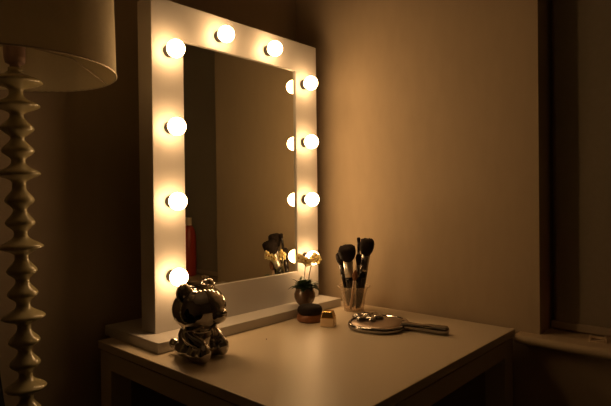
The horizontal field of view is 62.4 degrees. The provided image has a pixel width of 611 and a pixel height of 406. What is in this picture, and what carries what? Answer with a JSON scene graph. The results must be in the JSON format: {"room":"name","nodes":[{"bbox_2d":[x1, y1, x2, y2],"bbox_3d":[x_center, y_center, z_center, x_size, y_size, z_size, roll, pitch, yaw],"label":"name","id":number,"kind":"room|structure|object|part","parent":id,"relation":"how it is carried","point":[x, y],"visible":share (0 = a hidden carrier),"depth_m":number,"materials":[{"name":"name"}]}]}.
{"room":"dressing room","nodes":[
{"label":"dressing room","id":0,"kind":"room"},
{"bbox_2d":[0,0,295,405],"bbox_3d":[-0.721,-0.136,1.196,0.180,2.450,1.865,0,1,42],"label":"wall","id":1,"kind":"structure","parent":0,"point":[85,209],"depth_m":1.25,"materials":[{"name":"beige paint"}]},
{"bbox_2d":[296,0,610,405],"bbox_3d":[0.940,-0.154,1.070,2.810,2.450,0.180,0,1,42],"label":"wall","id":2,"kind":"structure","parent":0,"point":[434,117],"depth_m":1.43,"materials":[{"name":"paint"}]},
{"bbox_2d":[552,0,555,319],"bbox_3d":[1.164,-0.364,0.924,1.320,1.432,0.040,0,1,42],"label":"window","id":3,"kind":"structure","parent":2,"relation":"in","point":[553,45],"depth_m":1.35,"materials":[{"name":"paint"}]},
{"bbox_2d":[514,327,610,359],"bbox_3d":[1.107,0.341,0.854,1.424,0.023,0.160,0,1,42],"label":"windowsill","id":4,"kind":"structure","parent":2,"relation":"attached to","point":[568,341],"depth_m":1.22,"materials":[{"name":"paint"}]},
{"bbox_2d":[589,334,605,342],"bbox_3d":[0.700,0.325,1.209,0.036,0.012,0.020,0,1,30],"label":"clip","id":5,"kind":"object","parent":4,"relation":"on","point":[591,338],"visible":1,"depth_m":1.21,"materials":[{"name":"brown"}]},
{"bbox_2d":[551,0,610,336],"bbox_3d":[1.125,-0.370,0.881,1.312,1.392,0.044,0,1,42],"label":"window","id":6,"kind":"structure","parent":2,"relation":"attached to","point":[582,28],"depth_m":1.27,"materials":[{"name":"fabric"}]},
{"bbox_3d":[0.268,1.136,0.324,2.810,0.100,2.225,0,1,42],"label":"floor","id":7,"kind":"structure","parent":0,"visible":0},
{"bbox_2d":[0,375,4,405],"bbox_3d":[-0.529,0.594,0.439,0.434,1.001,0.458,-1,1,0],"label":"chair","id":8,"kind":"object","parent":7,"relation":"on","point":[2,403],"visible":1,"depth_m":0.63,"materials":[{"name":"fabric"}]},
{"bbox_2d":[0,0,116,405],"bbox_3d":[-0.543,0.256,0.953,0.366,1.672,0.360,-1,1,0],"label":"floor lamp","id":9,"kind":"object","parent":7,"relation":"on","point":[46,45],"visible":1,"depth_m":0.93,"materials":[{"name":"linen"},{"name":"glazed ceramic"}]},
{"bbox_2d":[3,45,25,66],"bbox_3d":[-0.547,-0.283,0.949,0.038,0.075,0.038,-1,1,42],"label":"socket","id":10,"kind":"object","parent":9,"relation":"attached to","point":[15,56],"depth_m":0.94,"materials":[{"name":"metal"}]},
{"bbox_3d":[-0.551,-0.411,0.948,0.357,0.330,0.357,-1,1,42],"label":"lamp shade","id":11,"kind":"part","parent":9,"relation":"part of","materials":[{"name":"fabric"}]},
{"bbox_2d":[98,301,514,405],"bbox_3d":[0.020,0.705,1.270,0.734,0.750,0.751,0,1,42],"label":"table","id":12,"kind":"object","parent":7,"relation":"on","point":[298,363],"visible":0.68,"depth_m":1.08,"materials":[{"name":"paint"}]},
{"bbox_3d":[-0.462,0.723,1.241,0.052,0.726,0.052,0,1,42],"label":"leg","id":13,"kind":"part","parent":12,"relation":"part of","materials":[{"name":"paint"}]},
{"bbox_2d":[169,277,228,363],"bbox_3d":[-0.227,0.251,1.092,0.121,0.166,0.128,-1,1,-23],"label":"figurine","id":14,"kind":"object","parent":12,"relation":"on","point":[198,309],"visible":1,"depth_m":1.05,"materials":[{"name":"silver metal"}]},
{"bbox_2d":[105,0,340,353],"bbox_3d":[-0.204,-0.082,1.436,0.251,0.825,0.651,0,1,42],"label":"vanity mirror","id":15,"kind":"object","parent":12,"relation":"on","point":[228,140],"visible":0.91,"depth_m":1.34,"materials":[{"name":"white paint"}]},
{"bbox_3d":[-0.309,-0.367,1.198,0.046,0.043,0.043,0,1,42],"label":"light bulb","id":16,"kind":"part","parent":15,"relation":"part of","materials":[{"name":"white glass"}]},
{"bbox_3d":[-0.306,-0.182,1.200,0.046,0.043,0.043,0,1,42],"label":"light bulb","id":17,"kind":"part","parent":15,"relation":"part of","materials":[{"name":"white glass"}]},
{"bbox_3d":[-0.304,-0.004,1.202,0.046,0.043,0.043,0,1,42],"label":"light bulb","id":18,"kind":"part","parent":15,"relation":"part of","materials":[{"name":"white glass"}]},
{"bbox_3d":[-0.302,0.177,1.203,0.046,0.043,0.043,0,1,42],"label":"light bulb","id":19,"kind":"part","parent":15,"relation":"part of","materials":[{"name":"white glass"}]},
{"bbox_3d":[-0.207,-0.439,1.311,0.046,0.043,0.043,0,1,42],"label":"light bulb","id":20,"kind":"part","parent":15,"relation":"part of","materials":[{"name":"white glass"}]},
{"bbox_2d":[183,42,295,285],"bbox_3d":[-0.170,-0.094,1.409,0.004,0.618,0.406,0,1,42],"label":"mirror glass","id":21,"kind":"object","parent":15,"relation":"attached to","point":[239,107],"depth_m":1.39,"materials":[{"name":"silver"}]},
{"bbox_3d":[-0.088,-0.442,1.442,0.046,0.043,0.043,0,1,42],"label":"light bulb","id":22,"kind":"part","parent":15,"relation":"part of","materials":[{"name":"white glass"}]},
{"bbox_2d":[289,252,321,304],"bbox_3d":[0.002,0.224,1.500,0.088,0.158,0.099,0,1,42],"label":"potted orchid","id":23,"kind":"object","parent":15,"relation":"on","point":[304,293],"visible":0.99,"depth_m":1.48,"materials":[{"name":"brown ceramic"}]},
{"bbox_3d":[-0.020,0.160,1.468,0.026,0.028,0.009,0,1,42],"label":"flower","id":24,"kind":"part","parent":23,"relation":"part of","materials":[{"name":"yellow plant"}]},
{"bbox_3d":[-0.002,0.277,1.500,0.063,0.053,0.063,0,1,42],"label":"pot","id":25,"kind":"part","parent":23,"relation":"part of","materials":[{"name":"brown ceramic"}]},
{"bbox_3d":[-0.001,0.170,1.484,0.024,0.026,0.016,0,1,42],"label":"flower","id":26,"kind":"part","parent":23,"relation":"part of","materials":[{"name":"yellow plant"}]},
{"bbox_3d":[0.024,0.170,1.511,0.025,0.027,0.013,0,1,42],"label":"flower","id":27,"kind":"part","parent":23,"relation":"part of","materials":[{"name":"yellow plant"}]},
{"bbox_3d":[0.029,0.160,1.520,0.026,0.027,0.010,0,1,42],"label":"flower","id":28,"kind":"part","parent":23,"relation":"part of","materials":[{"name":"yellow plant"}]},
{"bbox_3d":[0.016,-0.370,1.556,0.046,0.043,0.043,0,1,42],"label":"light bulb","id":29,"kind":"part","parent":15,"relation":"part of","materials":[{"name":"white glass"}]},
{"bbox_3d":[0.018,-0.189,1.558,0.046,0.043,0.043,0,1,42],"label":"light bulb","id":30,"kind":"part","parent":15,"relation":"part of","materials":[{"name":"white glass"}]},
{"bbox_3d":[0.020,-0.011,1.560,0.046,0.043,0.043,0,1,42],"label":"light bulb","id":31,"kind":"part","parent":15,"relation":"part of","materials":[{"name":"white glass"}]},
{"bbox_3d":[0.022,0.170,1.561,0.046,0.043,0.043,0,1,42],"label":"light bulb","id":32,"kind":"part","parent":15,"relation":"part of","materials":[{"name":"white glass"}]},
{"bbox_2d":[297,303,321,323],"bbox_3d":[0.012,0.306,1.408,0.073,0.046,0.073,0,1,42],"label":"tub","id":33,"kind":"object","parent":12,"relation":"on","point":[309,313],"visible":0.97,"depth_m":1.38,"materials":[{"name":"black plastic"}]},
{"bbox_2d":[297,303,321,315],"bbox_3d":[0.012,0.295,1.408,0.070,0.025,0.070,0,1,42],"label":"cushion","id":34,"kind":"object","parent":33,"relation":"on","point":[308,309],"depth_m":1.38,"materials":[{"name":"black fabric"}]},
{"bbox_2d":[320,310,335,326],"bbox_3d":[0.061,0.309,1.352,0.037,0.040,0.037,-1,1,14],"label":"case","id":35,"kind":"object","parent":12,"relation":"on","point":[328,317],"visible":1,"depth_m":1.34,"materials":[{"name":"metal"}]},
{"bbox_3d":[0.061,0.298,1.352,0.035,0.018,0.035,-1,1,14],"label":"lid","id":36,"kind":"part","parent":35,"relation":"part of","materials":[{"name":"gold metal"}]},
{"bbox_2d":[347,311,449,334],"bbox_3d":[0.239,0.311,1.307,0.265,0.033,0.168,0,1,29],"label":"mirror","id":37,"kind":"object","parent":12,"relation":"on","point":[363,322],"visible":1,"depth_m":1.28,"materials":[{"name":"silver metal"}]},
{"bbox_3d":[0.193,0.313,1.335,0.135,0.004,0.142,0,1,29],"label":"plate","id":38,"kind":"part","parent":37,"relation":"part of","materials":[{"name":"silver metal"}]},
{"bbox_3d":[0.303,0.315,1.273,0.118,0.022,0.038,0,1,29],"label":"handle","id":39,"kind":"part","parent":37,"relation":"part of","materials":[{"name":"silver metal"}]},
{"bbox_3d":[0.501,0.711,1.300,0.052,0.726,0.052,0,1,42],"label":"leg","id":40,"kind":"part","parent":12,"relation":"part of","materials":[{"name":"paint"}]},
{"bbox_3d":[0.147,0.288,1.536,0.101,0.076,0.101,0,1,42],"label":"tumbler","id":41,"kind":"object","parent":12,"relation":"on","visible":0},
{"bbox_2d":[336,253,348,305],"bbox_3d":[0.111,0.234,1.540,0.028,0.169,0.047,0,1,31],"label":"makeup brush","id":42,"kind":"object","parent":41,"relation":"in","point":[339,261],"visible":0.76,"depth_m":1.53,"materials":[{"name":"black plastic"}]},
{"bbox_3d":[0.123,0.268,1.546,0.016,0.101,0.016,-16,10,-39],"label":"handle","id":43,"kind":"part","parent":42,"relation":"part of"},
{"bbox_2d":[338,244,355,306],"bbox_3d":[0.136,0.221,1.503,0.052,0.199,0.100,0,1,32],"label":"makeup brush","id":44,"kind":"object","parent":41,"relation":"in","point":[347,253],"visible":0.91,"depth_m":1.49,"materials":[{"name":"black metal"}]},
{"bbox_3d":[0.138,0.268,1.532,0.026,0.108,0.026,0,22,18],"label":"handle","id":45,"kind":"part","parent":44,"relation":"part of","materials":[{"name":"black wood"}]},
{"bbox_2d":[350,270,357,308],"bbox_3d":[0.141,0.258,1.500,0.017,0.122,0.040,-1,1,-33],"label":"makeup brush","id":46,"kind":"object","parent":41,"relation":"in","point":[355,275],"visible":1,"depth_m":1.50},
{"bbox_3d":[0.140,0.283,1.509,0.009,0.073,0.009,-1,17,-22],"label":"handle","id":47,"kind":"part","parent":46,"relation":"part of","materials":[{"name":"brown wood"}]},
{"bbox_2d":[355,254,361,308],"bbox_3d":[0.155,0.235,1.501,0.018,0.167,0.033,-1,1,-32],"label":"makeup brush","id":48,"kind":"object","parent":41,"relation":"in","point":[358,256],"visible":0.98,"depth_m":1.50,"materials":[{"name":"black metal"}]},
{"bbox_3d":[0.154,0.269,1.510,0.011,0.098,0.011,-1,9,-17],"label":"handle","id":49,"kind":"part","parent":48,"relation":"part of","materials":[{"name":"black wood"}]},
{"bbox_2d":[357,237,359,253],"bbox_3d":[0.160,0.211,1.535,0.011,0.214,0.034,-1,1,-10],"label":"makeup brush","id":50,"kind":"object","parent":41,"relation":"in","point":[358,238],"visible":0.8,"depth_m":1.52,"materials":[{"name":"black plastic"}]},
{"bbox_2d":[358,238,373,307],"bbox_3d":[0.181,0.211,1.512,0.045,0.215,0.066,-1,1,-20],"label":"makeup brush","id":51,"kind":"object","parent":41,"relation":"in","point":[366,244],"visible":0.95,"depth_m":1.50,"materials":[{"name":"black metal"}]},
{"bbox_3d":[0.167,0.261,1.523,0.025,0.116,0.025,-1,12,-41],"label":"handle","id":52,"kind":"part","parent":51,"relation":"part of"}
]}

